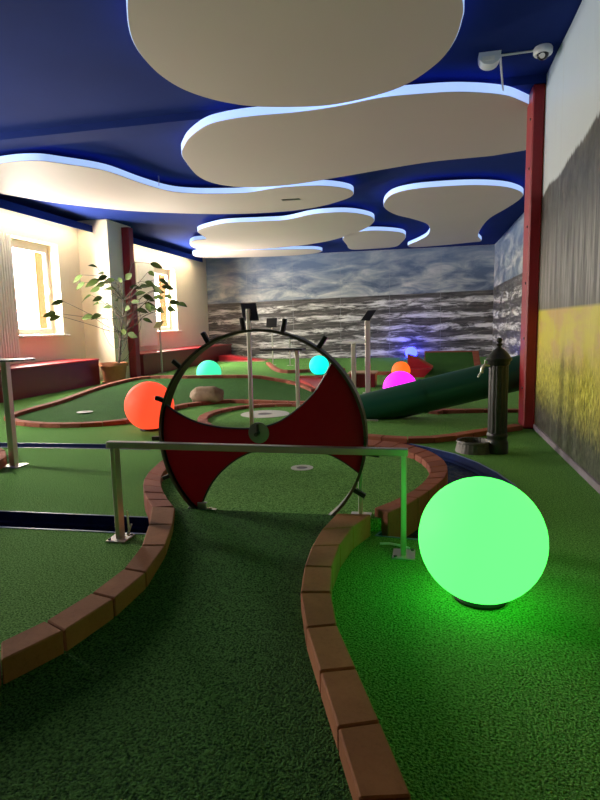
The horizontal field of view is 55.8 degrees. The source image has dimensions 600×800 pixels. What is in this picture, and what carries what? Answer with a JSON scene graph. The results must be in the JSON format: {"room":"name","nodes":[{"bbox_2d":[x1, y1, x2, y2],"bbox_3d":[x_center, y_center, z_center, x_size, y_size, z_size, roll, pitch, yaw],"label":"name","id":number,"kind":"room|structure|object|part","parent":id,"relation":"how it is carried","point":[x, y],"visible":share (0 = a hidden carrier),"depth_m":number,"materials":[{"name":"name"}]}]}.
{"room":"games hall","nodes":[
{"label":"games hall","id":0,"kind":"room"},
{"bbox_2d":[0,208,208,379],"bbox_3d":[-5.777,-1.690,9.388,1.070,3.860,24.560,0,8,12],"label":"wall","id":1,"kind":"structure","parent":0,"point":[70,250],"depth_m":13.23,"materials":[{"name":"paint"}]},
{"bbox_2d":[0,232,19,357],"bbox_3d":[-5.688,-1.966,10.620,0.109,2.360,0.896,0,8,12],"label":"curtain","id":2,"kind":"object","parent":1,"relation":"attached to","point":[9,335],"visible":0.95,"depth_m":10.83,"materials":[{"name":"white fabric"}]},
{"bbox_2d":[11,238,70,337],"bbox_3d":[-5.710,-2.351,11.933,0.700,2.140,1.930,0,8,12],"label":"window","id":3,"kind":"structure","parent":1,"relation":"in","point":[40,251],"depth_m":12.53,"materials":[{"name":"white paint"}]},
{"bbox_3d":[-5.512,-1.365,12.055,0.350,0.045,1.610,0,8,12],"label":"sill","id":4,"kind":"part","parent":3,"relation":"part of","materials":[{"name":"white paint"}]},
{"bbox_2d":[0,199,202,261],"bbox_3d":[-5.988,-3.316,8.535,0.400,0.155,22.850,0,8,12],"label":"trim","id":5,"kind":"structure","parent":1,"relation":"attached to","point":[4,204],"depth_m":12.15,"materials":[{"name":"blue paint"}]},
{"bbox_2d":[135,261,157,345],"bbox_3d":[-4.429,-2.749,16.336,0.109,2.360,0.966,0,8,12],"label":"radiator","id":6,"kind":"object","parent":1,"relation":"attached to","point":[147,334],"visible":0.73,"depth_m":16.21,"materials":[{"name":"white metal"}]},
{"bbox_2d":[154,267,181,332],"bbox_3d":[-4.423,-3.151,17.779,0.700,2.140,1.970,0,8,12],"label":"window","id":7,"kind":"structure","parent":1,"relation":"in","point":[162,273],"depth_m":18.46,"materials":[{"name":"white paint"}]},
{"bbox_3d":[-4.224,-2.166,17.902,0.350,0.045,1.650,0,8,12],"label":"sill","id":8,"kind":"part","parent":7,"relation":"part of","materials":[{"name":"white paint"}]},
{"bbox_2d":[0,74,546,149],"bbox_3d":[-1.367,-3.354,6.846,10.150,0.085,0.360,0,8,12],"label":"beam","id":9,"kind":"structure","parent":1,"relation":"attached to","point":[181,122],"depth_m":6.95,"materials":[{"name":"blue paint"}]},
{"bbox_2d":[0,0,581,258],"bbox_3d":[-1.092,-3.643,8.089,10.750,0.150,24.560,0,8,12],"label":"ceiling","id":10,"kind":"structure","parent":0,"point":[63,62],"depth_m":6.06,"materials":[{"name":"paint"}]},
{"bbox_2d":[0,153,353,213],"bbox_3d":[-2.495,-3.665,9.857,6.667,0.210,3.068,-5,8,-24],"label":"panel","id":11,"kind":"object","parent":10,"relation":"hanging from","point":[36,176],"visible":0.91,"depth_m":9.72,"materials":[{"name":"white paint"}]},
{"bbox_2d":[282,198,300,200],"bbox_3d":[-0.166,-3.694,10.450,0.340,0.012,0.100,0,8,12],"label":"vent","id":12,"kind":"object","parent":11,"relation":"attached to","point":[289,199],"depth_m":10.41,"materials":[{"name":"grey metal"}]},
{"bbox_2d":[193,246,321,257],"bbox_3d":[-1.373,-4.790,18.151,4.177,0.200,1.742,-1,8,3],"label":"panel","id":13,"kind":"object","parent":10,"relation":"hanging from","point":[293,250],"visible":0.83,"depth_m":17.88,"materials":[{"name":"white paint"}]},
{"bbox_2d":[190,208,373,250],"bbox_3d":[-0.732,-4.325,14.525,5.484,0.200,4.870,0,8,12],"label":"panel","id":14,"kind":"object","parent":10,"relation":"hanging from","point":[324,224],"visible":1,"depth_m":13.70,"materials":[{"name":"white paint"}]},
{"bbox_2d":[126,0,463,106],"bbox_3d":[-0.102,-2.999,4.390,2.666,0.200,3.324,0,8,12],"label":"panel","id":15,"kind":"object","parent":10,"relation":"hanging from","point":[259,53],"visible":1,"depth_m":4.68,"materials":[{"name":"white paint"}]},
{"bbox_2d":[181,82,528,186],"bbox_3d":[0.708,-3.429,7.508,4.959,0.200,3.281,0,8,12],"label":"panel","id":16,"kind":"object","parent":10,"relation":"hanging from","point":[405,125],"visible":0.85,"depth_m":6.96,"materials":[{"name":"white paint"}]},
{"bbox_2d":[343,227,405,249],"bbox_3d":[2.073,-4.563,15.865,1.783,0.200,3.521,0,8,12],"label":"panel","id":17,"kind":"object","parent":10,"relation":"hanging from","point":[369,237],"visible":0.91,"depth_m":15.45,"materials":[{"name":"white paint"}]},
{"bbox_2d":[383,179,523,246],"bbox_3d":[3.476,-4.276,13.463,2.590,0.200,7.869,0,8,12],"label":"panel","id":18,"kind":"object","parent":10,"relation":"hanging from","point":[455,211],"visible":1,"depth_m":11.23,"materials":[{"name":"white paint"}]},
{"bbox_2d":[478,50,500,70],"bbox_3d":[1.795,-3.213,5.371,0.200,0.115,0.145,0,8,12],"label":"junction box","id":19,"kind":"object","parent":10,"relation":"attached to","point":[487,61],"visible":1,"depth_m":5.31,"materials":[{"name":"white plastic"}]},
{"bbox_3d":[1.766,-3.202,5.309,0.110,0.040,0.010,0,8,12],"label":"label plate","id":20,"kind":"part","parent":19,"relation":"part of","materials":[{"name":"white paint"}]},
{"bbox_2d":[500,50,532,90],"bbox_3d":[2.105,-3.214,5.571,0.361,0.169,0.554,0,8,12],"label":"conduit","id":21,"kind":"object","parent":10,"relation":"attached to","point":[527,51],"visible":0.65,"depth_m":5.34,"materials":[{"name":"white plastic"}]},
{"bbox_2d":[533,43,552,60],"bbox_3d":[2.248,-3.201,5.243,0.170,0.125,0.173,0,8,12],"label":"dome camera","id":22,"kind":"object","parent":10,"relation":"attached to","point":[542,51],"visible":1,"depth_m":5.18,"materials":[{"name":"white plastic"}]},
{"bbox_2d":[0,357,599,799],"bbox_3d":[-1.037,0.164,8.701,10.650,0.160,24.360,0,8,12],"label":"floor","id":23,"kind":"structure","parent":0,"point":[468,703],"depth_m":2.36,"materials":[{"name":"green carpet"}]},
{"bbox_2d":[0,448,6,469],"bbox_3d":[-2.901,0.536,5.275,0.318,0.081,0.931,-8,10,-40],"label":"curb","id":24,"kind":"object","parent":23,"relation":"on","point":[3,458],"visible":1,"depth_m":5.12,"materials":[{"name":"red brick"}]},
{"bbox_2d":[0,358,34,467],"bbox_3d":[-2.572,0.117,5.035,0.380,0.959,0.280,0,8,12],"label":"stand","id":25,"kind":"object","parent":23,"relation":"on","point":[4,362],"visible":1,"depth_m":5.02,"materials":[{"name":"silver metal"}]},
{"bbox_3d":[-2.582,0.121,5.038,0.058,0.939,0.058,0,8,12],"label":"post","id":26,"kind":"part","parent":25,"relation":"part of","materials":[{"name":"silver metal"}]},
{"bbox_3d":[-2.572,0.589,5.100,0.180,0.007,0.160,0,8,12],"label":"foot plate","id":27,"kind":"part","parent":25,"relation":"part of","materials":[{"name":"silver metal"}]},
{"bbox_2d":[0,358,34,361],"bbox_3d":[-2.583,-0.351,4.973,0.380,0.014,0.280,0,8,12],"label":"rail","id":28,"kind":"object","parent":25,"relation":"attached to","point":[1,359],"depth_m":4.92,"materials":[{"name":"silver metal"}]},
{"bbox_2d":[0,359,99,402],"bbox_3d":[-6.474,0.376,5.238,0.905,0.562,15.240,0,8,12],"label":"bench","id":29,"kind":"object","parent":23,"relation":"on","point":[31,379],"visible":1,"depth_m":10.98,"materials":[{"name":"red paint"}]},
{"bbox_3d":[-6.479,0.115,5.203,0.905,0.037,15.240,0,8,12],"label":"seat","id":30,"kind":"part","parent":29,"relation":"part of","materials":[{"name":"red paint"}]},
{"bbox_2d":[0,510,148,534],"bbox_3d":[-3.272,0.825,4.011,5.296,0.155,0.344,1,8,13],"label":"water channel","id":31,"kind":"object","parent":23,"relation":"in","point":[8,519],"visible":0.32,"depth_m":3.69,"materials":[{"name":"blue"}]},
{"bbox_2d":[0,442,149,449],"bbox_3d":[-3.544,0.553,6.112,4.214,0.155,0.239,0,8,10],"label":"water channel","id":32,"kind":"object","parent":23,"relation":"in","point":[2,444],"visible":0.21,"depth_m":6.02,"materials":[{"name":"blue liquid"}]},
{"bbox_2d":[0,507,174,685],"bbox_3d":[-1.140,0.876,2.229,0.608,0.129,2.503,2,8,25],"label":"curb","id":33,"kind":"object","parent":23,"relation":"on","point":[29,649],"visible":0.8,"depth_m":2.24,"materials":[{"name":"brown brick"}]},
{"bbox_2d":[43,262,186,383],"bbox_3d":[-3.938,-1.688,12.551,2.971,2.627,1.271,-2,8,-5],"label":"potted plant","id":34,"kind":"object","parent":23,"relation":"on","point":[111,371],"visible":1,"depth_m":12.48,"materials":[{"name":"green plant"}]},
{"bbox_3d":[-4.207,-0.620,12.825,0.630,0.450,0.630,0,8,12],"label":"pot","id":35,"kind":"part","parent":34,"relation":"part of","materials":[{"name":"ceramic"}]},
{"bbox_2d":[121,227,140,377],"bbox_3d":[-4.139,-2.357,13.885,0.207,3.614,0.220,0,8,12],"label":"post","id":36,"kind":"object","parent":23,"relation":"on","point":[126,232],"visible":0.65,"depth_m":13.79,"materials":[{"name":"red metal"}]},
{"bbox_2d":[124,381,173,431],"bbox_3d":[-1.787,0.068,6.725,0.576,0.576,0.576,0,8,12],"label":"ball","id":37,"kind":"object","parent":23,"relation":"on","point":[141,409],"visible":0.84,"depth_m":6.50,"materials":[{"name":"red"}]},
{"bbox_2d":[4,399,304,427],"bbox_3d":[-1.805,0.153,8.086,4.339,0.056,1.298,-5,8,-26],"label":"curb","id":38,"kind":"object","parent":23,"relation":"on","point":[18,422],"visible":0.62,"depth_m":7.20,"materials":[{"name":"red brick"}]},
{"bbox_2d":[153,321,165,372],"bbox_3d":[-3.744,-1.418,15.189,0.259,1.393,0.175,0,8,12],"label":"stand","id":39,"kind":"object","parent":23,"relation":"on","point":[158,324],"visible":1,"depth_m":15.14,"materials":[{"name":"silver metal"}]},
{"bbox_3d":[-3.731,-1.356,15.203,0.040,1.254,0.040,0,8,12],"label":"post","id":40,"kind":"part","parent":39,"relation":"part of","materials":[{"name":"silver metal"}]},
{"bbox_2d":[16,378,312,423],"bbox_3d":[-1.799,-0.064,9.043,4.264,0.234,4.438,0,8,12],"label":"greens","id":41,"kind":"object","parent":23,"relation":"on","point":[107,403],"visible":0.56,"depth_m":9.40,"materials":[{"name":"green carpet"}]},
{"bbox_2d":[14,375,315,417],"bbox_3d":[-1.901,-0.122,9.313,4.059,0.285,4.051,0,8,12],"label":"curb","id":42,"kind":"object","parent":41,"relation":"on","point":[304,386],"visible":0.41,"depth_m":10.58,"materials":[{"name":"red brick"}]},
{"bbox_2d":[190,386,223,402],"bbox_3d":[-1.478,-0.071,8.950,0.550,0.304,0.368,0,8,12],"label":"rock","id":43,"kind":"object","parent":41,"relation":"on","point":[213,394],"visible":0.87,"depth_m":8.81,"materials":[{"name":"beige stone"}]},
{"bbox_2d":[0,508,352,799],"bbox_3d":[-0.536,0.870,2.231,2.090,0.115,2.360,0,8,12],"label":"lane","id":44,"kind":"object","parent":23,"relation":"on","point":[204,686],"visible":0.88,"depth_m":1.85,"materials":[{"name":"green carpet"}]},
{"bbox_2d":[140,344,231,375],"bbox_3d":[-3.689,-1.356,17.884,0.905,0.562,6.810,0,8,12],"label":"bench","id":45,"kind":"object","parent":23,"relation":"on","point":[150,361],"visible":0.56,"depth_m":16.41,"materials":[{"name":"red paint"}]},
{"bbox_3d":[-3.694,-1.616,17.850,0.905,0.037,6.810,0,8,12],"label":"seat","id":46,"kind":"part","parent":45,"relation":"part of","materials":[{"name":"red paint"}]},
{"bbox_2d":[196,360,220,374],"bbox_3d":[-1.915,-0.574,11.914,0.520,0.520,0.520,0,8,12],"label":"ball","id":47,"kind":"object","parent":23,"relation":"on","point":[208,367],"visible":0.56,"depth_m":11.72,"materials":[{"name":"green plastic"}]},
{"bbox_2d":[218,354,267,361],"bbox_3d":[-1.951,-1.464,19.703,1.670,0.225,0.700,0,8,12],"label":"bench","id":48,"kind":"object","parent":23,"relation":"on","point":[224,358],"visible":0.99,"depth_m":19.53,"materials":[{"name":"red paint"}]},
{"bbox_2d":[106,441,414,560],"bbox_3d":[-0.254,0.521,3.074,1.727,0.572,0.132,0,8,11],"label":"handrail","id":49,"kind":"object","parent":23,"relation":"on","point":[120,536],"visible":1,"depth_m":3.02,"materials":[{"name":"silver metal"}]},
{"bbox_3d":[-1.044,0.530,3.242,0.028,0.529,0.060,0,8,12],"label":"leg","id":50,"kind":"part","parent":49,"relation":"part of","materials":[{"name":"silver metal"}]},
{"bbox_3d":[-1.037,0.796,3.271,0.115,0.009,0.130,0,8,12],"label":"foot plate","id":51,"kind":"part","parent":49,"relation":"part of","materials":[{"name":"silver metal"}]},
{"bbox_3d":[-0.273,0.257,3.034,1.674,0.037,0.040,0,8,12],"label":"rail","id":52,"kind":"part","parent":49,"relation":"part of","materials":[{"name":"silver metal"}]},
{"bbox_3d":[0.541,0.804,2.951,0.115,0.009,0.130,0,8,12],"label":"foot plate","id":53,"kind":"part","parent":49,"relation":"part of","materials":[{"name":"silver metal"}]},
{"bbox_3d":[0.534,0.538,2.921,0.028,0.529,0.060,0,8,12],"label":"leg","id":54,"kind":"part","parent":49,"relation":"part of","materials":[{"name":"silver metal"}]},
{"bbox_2d":[266,318,276,364],"bbox_3d":[-0.848,-1.789,17.367,0.330,1.433,0.165,0,8,12],"label":"stand","id":55,"kind":"object","parent":23,"relation":"on","point":[270,322],"visible":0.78,"depth_m":17.28,"materials":[{"name":"silver metal"}]},
{"bbox_3d":[-0.845,-1.687,17.383,0.035,1.214,0.035,0,8,12],"label":"post","id":56,"kind":"part","parent":55,"relation":"part of","materials":[{"name":"silver metal"}]},
{"bbox_2d":[281,338,292,365],"bbox_3d":[-0.327,-1.448,17.023,0.450,0.825,0.240,0,8,12],"label":"stand","id":57,"kind":"object","parent":23,"relation":"on","point":[281,338],"visible":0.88,"depth_m":17.00,"materials":[{"name":"silver metal"}]},
{"bbox_3d":[-0.302,-1.438,17.019,0.035,0.794,0.035,0,8,12],"label":"post","id":58,"kind":"part","parent":57,"relation":"part of","materials":[{"name":"silver metal"}]},
{"bbox_2d":[162,452,428,531],"bbox_3d":[-0.050,0.602,4.303,2.150,0.078,2.034,0,8,12],"label":"greens","id":59,"kind":"structure","parent":23,"relation":"on","point":[256,481],"depth_m":4.01,"materials":[{"name":"green carpet"}]},
{"bbox_2d":[152,317,378,517],"bbox_3d":[-0.231,0.114,3.328,1.388,1.191,0.182,0,8,10],"label":"wheel","id":60,"kind":"object","parent":59,"relation":"on","point":[334,414],"visible":0.86,"depth_m":3.29,"materials":[{"name":"red wood"}]},
{"bbox_3d":[-0.584,0.655,3.462,0.125,0.071,0.120,0,8,12],"label":"foot plate","id":61,"kind":"part","parent":60,"relation":"part of","materials":[{"name":"silver metal"}]},
{"bbox_3d":[-0.241,0.192,3.305,0.124,0.124,0.012,0,8,12],"label":"hub plate","id":62,"kind":"part","parent":60,"relation":"part of","materials":[{"name":"metal"}]},
{"bbox_3d":[-0.230,0.234,3.327,1.218,0.900,0.024,0,8,12],"label":"panel","id":63,"kind":"part","parent":60,"relation":"part of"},
{"bbox_3d":[0.354,0.538,3.314,0.024,0.290,0.025,0,8,12],"label":"support leg","id":64,"kind":"part","parent":60,"relation":"part of","materials":[{"name":"silver metal"}]},
{"bbox_3d":[0.359,0.678,3.340,0.120,0.006,0.100,0,8,12],"label":"foot plate","id":65,"kind":"part","parent":60,"relation":"part of","materials":[{"name":"silver metal"}]},
{"bbox_2d":[291,465,312,470],"bbox_3d":[0.016,0.535,4.480,0.176,0.005,0.176,0,8,12],"label":"cup","id":66,"kind":"object","parent":59,"relation":"on","point":[296,467],"visible":1,"depth_m":4.47,"materials":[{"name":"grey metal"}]},
{"bbox_2d":[143,440,447,536],"bbox_3d":[-0.046,0.630,4.362,2.294,0.251,2.171,0,8,12],"label":"curb","id":67,"kind":"object","parent":23,"relation":"on","point":[389,513],"visible":0.3,"depth_m":3.67,"materials":[{"name":"red brick"}]},
{"bbox_2d":[266,362,344,372],"bbox_3d":[-0.490,-0.901,15.753,1.474,0.082,3.862,-6,9,-34],"label":"curb","id":68,"kind":"object","parent":23,"relation":"on","point":[269,364],"visible":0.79,"depth_m":14.46,"materials":[{"name":"red brick"}]},
{"bbox_2d":[295,375,323,387],"bbox_3d":[0.608,-0.309,10.866,0.897,0.140,2.647,-3,8,-13],"label":"ramp","id":69,"kind":"object","parent":23,"relation":"on","point":[313,381],"visible":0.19,"depth_m":11.64,"materials":[{"name":"red paint"}]},
{"bbox_2d":[309,355,328,374],"bbox_3d":[0.455,-0.829,13.526,0.470,0.470,0.470,0,8,12],"label":"ball","id":70,"kind":"object","parent":23,"relation":"on","point":[318,365],"visible":0.96,"depth_m":13.36,"materials":[{"name":"teal plastic"}]},
{"bbox_2d":[342,341,364,387],"bbox_3d":[1.059,-0.666,10.647,0.500,0.885,0.340,0,8,12],"label":"stand","id":71,"kind":"object","parent":23,"relation":"on","point":[353,343],"visible":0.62,"depth_m":10.60,"materials":[{"name":"silver metal"}]},
{"bbox_2d":[342,341,364,343],"bbox_3d":[1.050,-1.082,10.592,0.500,0.045,0.340,0,8,12],"label":"shelf","id":72,"kind":"object","parent":71,"relation":"attached to","point":[343,342],"depth_m":10.43,"materials":[{"name":"silver metal"}]},
{"bbox_3d":[1.011,-0.647,10.660,0.085,0.834,0.085,0,8,12],"label":"post","id":73,"kind":"part","parent":71,"relation":"part of","materials":[{"name":"silver metal"}]},
{"bbox_2d":[301,514,410,799],"bbox_3d":[0.174,0.871,2.048,0.362,0.129,2.422,-1,8,2],"label":"curb","id":74,"kind":"object","parent":23,"relation":"on","point":[371,769],"visible":0.98,"depth_m":1.79,"materials":[{"name":"brown brick"}]},
{"bbox_2d":[197,403,522,443],"bbox_3d":[0.601,0.241,7.026,3.956,0.056,2.498,0,8,12],"label":"curb","id":75,"kind":"object","parent":23,"relation":"on","point":[203,418],"visible":0.39,"depth_m":5.91,"materials":[{"name":"red brick"}]},
{"bbox_2d":[347,370,378,386],"bbox_3d":[1.226,-0.409,10.971,0.550,0.285,0.490,0,8,12],"label":"box","id":76,"kind":"object","parent":23,"relation":"on","point":[360,375],"visible":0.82,"depth_m":10.77,"materials":[{"name":"brown wood"}]},
{"bbox_3d":[1.223,-0.536,10.954,0.550,0.030,0.490,0,8,12],"label":"lid","id":77,"kind":"part","parent":76,"relation":"part of","materials":[{"name":"brown wood"}]},
{"bbox_2d":[208,407,518,442],"bbox_3d":[0.638,0.261,7.022,3.949,0.014,2.210,1,8,19],"label":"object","id":78,"kind":"object","parent":23,"relation":"on","point":[423,424],"visible":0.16,"depth_m":6.84,"materials":[{"name":"green carpet"}]},
{"bbox_2d":[240,303,258,425],"bbox_3d":[-0.581,-0.396,6.652,0.249,1.468,0.175,0,8,12],"label":"stand","id":79,"kind":"object","parent":78,"relation":"on","point":[249,310],"visible":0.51,"depth_m":6.62,"materials":[{"name":"silver metal"}]},
{"bbox_3d":[-0.587,-0.365,6.650,0.042,1.394,0.042,0,8,12],"label":"post","id":80,"kind":"part","parent":79,"relation":"part of","materials":[{"name":"silver metal"}]},
{"bbox_2d":[241,410,288,417],"bbox_3d":[-0.474,0.188,7.679,0.660,0.005,0.660,0,8,12],"label":"cup","id":81,"kind":"object","parent":78,"relation":"on","point":[261,413],"visible":0.94,"depth_m":7.66,"materials":[{"name":"grey metal"}]},
{"bbox_2d":[259,348,305,408],"bbox_3d":[-0.224,-0.271,7.864,0.590,0.886,0.300,0,8,12],"label":"stand","id":82,"kind":"object","parent":78,"relation":"on","point":[296,350],"visible":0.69,"depth_m":7.78,"materials":[{"name":"silver metal"}]},
{"bbox_2d":[259,348,305,350],"bbox_3d":[-0.234,-0.698,7.807,0.590,0.024,0.300,0,8,12],"label":"shelf","id":83,"kind":"object","parent":82,"relation":"attached to","point":[265,349],"depth_m":7.69,"materials":[{"name":"silver metal"}]},
{"bbox_3d":[-0.034,-0.260,7.823,0.048,0.856,0.048,0,8,12],"label":"post","id":84,"kind":"part","parent":82,"relation":"part of","materials":[{"name":"silver metal"}]},
{"bbox_2d":[360,355,519,420],"bbox_3d":[2.212,-0.268,6.885,2.972,1.032,0.499,0,8,10],"label":"tube","id":85,"kind":"object","parent":78,"relation":"on","point":[426,395],"visible":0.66,"depth_m":6.84,"materials":[{"name":"green plastic"}]},
{"bbox_2d":[361,310,375,392],"bbox_3d":[1.192,-0.831,9.800,0.248,1.428,0.189,0,8,12],"label":"stand","id":86,"kind":"object","parent":23,"relation":"on","point":[369,313],"visible":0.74,"depth_m":9.76,"materials":[{"name":"silver metal"}]},
{"bbox_3d":[1.174,-0.770,9.812,0.085,1.294,0.085,0,8,12],"label":"post","id":87,"kind":"part","parent":86,"relation":"part of","materials":[{"name":"silver metal"}]},
{"bbox_2d":[377,371,391,374],"bbox_3d":[2.146,-0.627,13.243,0.920,0.081,0.120,1,8,15],"label":"curb","id":88,"kind":"object","parent":23,"relation":"on","point":[379,372],"visible":0.26,"depth_m":13.24,"materials":[{"name":"red brick"}]},
{"bbox_2d":[380,542,409,548],"bbox_3d":[0.515,0.785,3.068,0.167,0.018,0.024,2,8,26],"label":"cable","id":89,"kind":"object","parent":23,"relation":"on","point":[381,543],"visible":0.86,"depth_m":3.08,"materials":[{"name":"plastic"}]},
{"bbox_2d":[383,371,414,388],"bbox_3d":[1.470,-0.174,8.330,0.500,0.500,0.500,0,8,12],"label":"ball","id":90,"kind":"object","parent":23,"relation":"on","point":[399,377],"visible":0.41,"depth_m":8.16,"materials":[{"name":"purple"}]},
{"bbox_2d":[392,362,409,373],"bbox_3d":[2.129,-0.616,11.947,0.390,0.390,0.390,0,8,12],"label":"ball","id":91,"kind":"object","parent":23,"relation":"on","point":[399,366],"visible":0.49,"depth_m":11.80,"materials":[{"name":"orange plastic"}]},
{"bbox_2d":[405,347,416,357],"bbox_3d":[3.738,-1.590,19.052,0.400,0.400,0.400,0,8,12],"label":"ball","id":92,"kind":"object","parent":23,"relation":"on","point":[410,350],"visible":0.69,"depth_m":18.90,"materials":[{"name":"blue plastic"}]},
{"bbox_2d":[407,351,480,377],"bbox_3d":[3.256,-0.795,12.780,1.645,0.512,2.340,0,8,12],"label":"lane","id":93,"kind":"object","parent":23,"relation":"on","point":[435,363],"visible":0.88,"depth_m":13.15,"materials":[{"name":"green carpet"}]},
{"bbox_2d":[375,443,517,539],"bbox_3d":[1.075,0.674,4.439,1.064,0.155,2.732,-1,8,5],"label":"water channel","id":94,"kind":"object","parent":23,"relation":"in","point":[459,467],"visible":0.19,"depth_m":4.82,"materials":[{"name":"blue"}]},
{"bbox_2d":[439,408,517,413],"bbox_3d":[2.290,0.147,7.461,1.137,0.056,0.123,0,8,6],"label":"curb","id":95,"kind":"object","parent":23,"relation":"on","point":[466,410],"visible":0.56,"depth_m":7.44,"materials":[{"name":"red brick"}]},
{"bbox_2d":[418,477,548,609],"bbox_3d":[0.784,0.600,2.446,0.534,0.534,0.534,0,8,12],"label":"ball","id":96,"kind":"object","parent":23,"relation":"on","point":[483,540],"visible":1,"depth_m":2.25,"materials":[{"name":"green plastic"}]},
{"bbox_2d":[455,337,511,454],"bbox_3d":[1.679,-0.044,5.203,0.482,1.052,0.340,0,8,12],"label":"pump","id":97,"kind":"object","parent":23,"relation":"on","point":[496,443],"visible":1,"depth_m":5.10,"materials":[{"name":"metal"}]},
{"bbox_2d":[455,437,489,454],"bbox_3d":[1.620,0.425,5.280,0.340,0.105,0.340,0,8,12],"label":"basin","id":98,"kind":"object","parent":97,"relation":"attached to","point":[465,445],"depth_m":5.16,"materials":[{"name":"stone"}]},
{"bbox_3d":[1.671,-0.300,5.108,0.095,0.116,0.033,-1,8,1],"label":"spout","id":99,"kind":"part","parent":97,"relation":"part of","materials":[{"name":"silver metal"}]},
{"bbox_2d":[518,83,544,428],"bbox_3d":[2.537,-1.492,6.241,0.129,3.614,0.360,0,8,12],"label":"post","id":100,"kind":"object","parent":23,"relation":"on","point":[534,137],"visible":0.98,"depth_m":6.10,"materials":[{"name":"red metal"}]},
{"bbox_2d":[534,85,545,423],"bbox_3d":[2.117,-0.735,0.859,1.342,3.860,11.160,0,8,12],"label":"wall","id":101,"kind":"structure","parent":0,"point":[545,85],"depth_m":6.05,"materials":[{"name":"paint"}]},
{"bbox_2d":[533,424,599,493],"bbox_3d":[1.468,0.997,1.151,0.030,0.060,10.590,0,8,12],"label":"baseboard","id":102,"kind":"structure","parent":101,"relation":"attached to","point":[592,481],"depth_m":4.68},
{"bbox_2d":[535,0,599,482],"bbox_3d":[1.475,-0.853,1.100,0.016,3.640,10.185,0,8,12],"label":"mural","id":103,"kind":"object","parent":101,"relation":"attached to","point":[567,401],"visible":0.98,"depth_m":4.70},
{"bbox_3d":[1.547,-3.270,20.142,10.750,3.860,0.200,0,8,12],"label":"wall","id":104,"kind":"structure","parent":0,"visible":0},
{"bbox_2d":[206,245,494,358],"bbox_3d":[1.522,-3.332,20.022,10.142,3.695,0.022,0,8,12],"label":"mural","id":105,"kind":"object","parent":104,"relation":"attached to","point":[438,298],"visible":0.87,"depth_m":19.86},
{"bbox_3d":[5.244,-2.358,12.634,0.300,3.860,13.400,0,8,12],"label":"wall","id":106,"kind":"structure","parent":0,"visible":0},
{"bbox_2d":[492,213,523,356],"bbox_3d":[5.060,-2.422,12.552,0.022,3.695,13.140,0,8,12],"label":"mural","id":107,"kind":"object","parent":106,"relation":"attached to","point":[508,263],"visible":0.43,"depth_m":15.40}
]}

